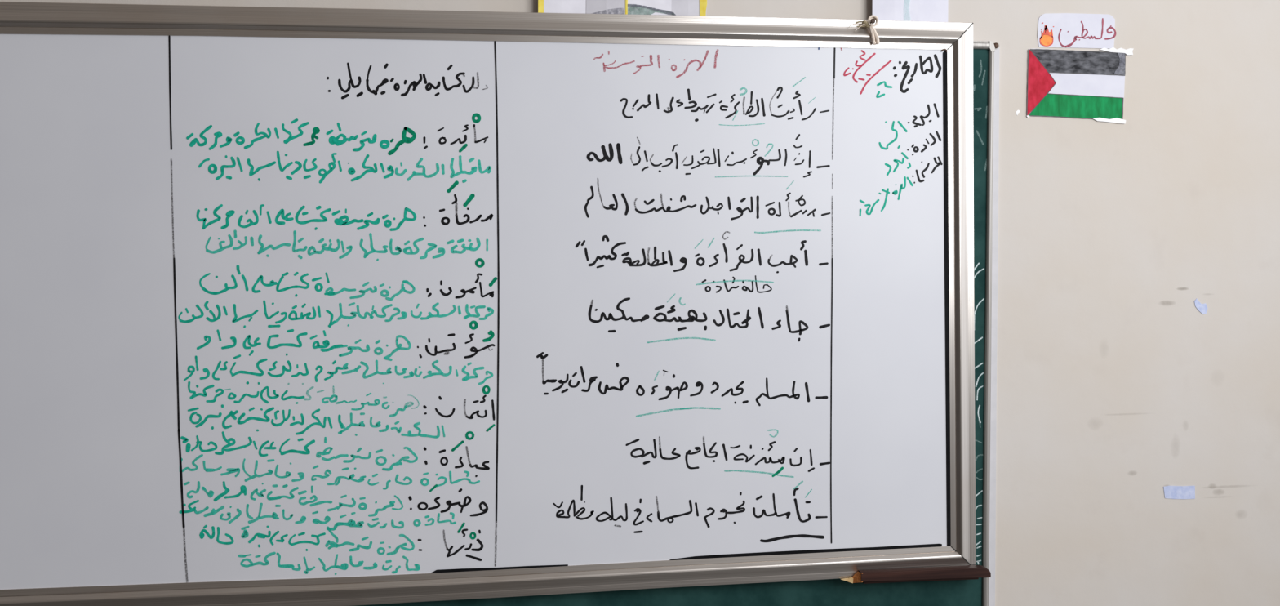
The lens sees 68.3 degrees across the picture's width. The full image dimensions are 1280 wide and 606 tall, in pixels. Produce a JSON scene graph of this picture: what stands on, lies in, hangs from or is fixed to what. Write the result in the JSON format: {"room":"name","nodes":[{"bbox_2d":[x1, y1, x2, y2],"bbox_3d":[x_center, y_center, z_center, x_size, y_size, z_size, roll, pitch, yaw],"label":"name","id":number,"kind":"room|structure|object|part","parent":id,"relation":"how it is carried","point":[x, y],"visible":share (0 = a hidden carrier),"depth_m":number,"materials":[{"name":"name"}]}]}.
{"room":"school classroom","nodes":[
{"label":"school classroom","id":0,"kind":"room"},
{"bbox_2d":[0,0,1279,605],"bbox_3d":[0.242,0.046,2.260,7.400,3.000,0.160,-1,2,-7],"label":"wall","id":1,"kind":"structure","parent":0,"point":[1114,389],"depth_m":2.29,"materials":[{"name":"beige paint"}]},
{"bbox_2d":[0,1,976,605],"bbox_3d":[-0.477,0.012,2.049,2.532,1.284,0.035,-1,2,-7],"label":"whiteboard","id":2,"kind":"object","parent":1,"relation":"attached to","point":[299,306],"visible":1,"depth_m":2.06,"materials":[{"name":"ceramic"}]},
{"bbox_3d":[-0.471,0.618,2.071,2.531,0.073,0.035,-1,2,-7],"label":"frame rail","id":3,"kind":"part","parent":2,"relation":"part of","materials":[{"name":"metal"}]},
{"bbox_3d":[-0.466,-0.596,2.030,2.474,0.068,0.035,-1,2,-7],"label":"frame rail","id":4,"kind":"part","parent":2,"relation":"part of","materials":[{"name":"metal"}]},
{"bbox_2d":[870,18,875,23],"bbox_3d":[0.519,-0.630,2.124,0.011,0.011,0.031,-1,2,-7],"label":"nail","id":5,"kind":"object","parent":2,"relation":"attached to","point":[873,20],"visible":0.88,"depth_m":2.11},
{"bbox_2d":[848,14,879,44],"bbox_3d":[0.505,-0.614,2.122,0.073,0.064,0.018,-1,2,-7],"label":"string","id":6,"kind":"object","parent":5,"relation":"hanging from","point":[874,37],"visible":1,"depth_m":2.12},
{"bbox_2d":[840,564,991,583],"bbox_3d":[0.635,0.629,2.193,0.354,0.036,0.053,-1,2,-7],"label":"wooden ledge","id":7,"kind":"object","parent":2,"relation":"attached to","point":[965,571],"visible":1,"depth_m":2.17,"materials":[{"name":"brown wood"}]},
{"bbox_2d":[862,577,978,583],"bbox_3d":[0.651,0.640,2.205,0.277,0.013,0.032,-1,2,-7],"label":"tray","id":8,"kind":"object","parent":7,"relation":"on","point":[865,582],"depth_m":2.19,"materials":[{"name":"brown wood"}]},
{"bbox_2d":[537,0,706,15],"bbox_3d":[-0.037,-0.759,2.106,0.383,0.266,0.020,-1,2,-7],"label":"leaflet","id":9,"kind":"object","parent":1,"relation":"attached to","point":[671,7],"visible":0.62,"depth_m":2.11,"materials":[{"name":"white paper"}]},
{"bbox_2d":[358,40,999,605],"bbox_3d":[-0.538,0.181,2.081,2.805,1.561,0.026,-1,2,-7],"label":"chalkboard","id":10,"kind":"object","parent":1,"relation":"attached to","point":[829,592],"visible":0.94,"depth_m":2.21,"materials":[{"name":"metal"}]},
{"bbox_3d":[0.641,-0.600,2.191,0.346,0.019,0.024,-1,2,-7],"label":"frame rail","id":11,"kind":"part","parent":10,"relation":"part of","materials":[{"name":"metal"}]},
{"bbox_2d":[871,0,948,22],"bbox_3d":[0.626,-0.772,2.179,0.192,0.255,0.005,-1,2,-12],"label":"paper sheet","id":12,"kind":"object","parent":1,"relation":"attached to","point":[933,11],"visible":0.75,"depth_m":2.18,"materials":[{"name":"white paper"}]},
{"bbox_2d":[988,46,999,605],"bbox_3d":[0.842,0.234,2.255,0.026,1.676,0.006,-1,2,-7],"label":"trim","id":13,"kind":"structure","parent":1,"relation":"attached to","point":[992,547],"depth_m":2.25,"materials":[{"name":"white metal"}]},
{"bbox_2d":[1037,13,1115,48],"bbox_3d":[1.040,-0.648,2.247,0.199,0.082,0.002,-1,2,-7],"label":"sheet","id":14,"kind":"object","parent":1,"relation":"attached to","point":[1069,30],"visible":1,"depth_m":2.25,"materials":[{"name":"white paper"}]},
{"bbox_2d":[1026,47,1133,123],"bbox_3d":[1.050,-0.519,2.252,0.271,0.181,0.003,-1,2,-7],"label":"drawing","id":15,"kind":"object","parent":1,"relation":"attached to","point":[1062,83],"visible":1,"depth_m":2.25,"materials":[{"name":"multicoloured paper"}]},
{"bbox_2d":[1163,485,1195,498],"bbox_3d":[1.325,0.465,2.320,0.084,0.035,0.002,-1,2,-7],"label":"adhesive patch","id":16,"kind":"object","parent":1,"relation":"attached to","point":[1170,491],"visible":1,"depth_m":2.32,"materials":[{"name":"paper"}]},
{"bbox_2d":[1194,298,1208,314],"bbox_3d":[1.372,0.008,2.309,0.036,0.039,0.002,-1,2,-7],"label":"adhesive patch","id":17,"kind":"object","parent":1,"relation":"attached to","point":[1202,308],"visible":1,"depth_m":2.31,"materials":[{"name":"paper"}]}
]}

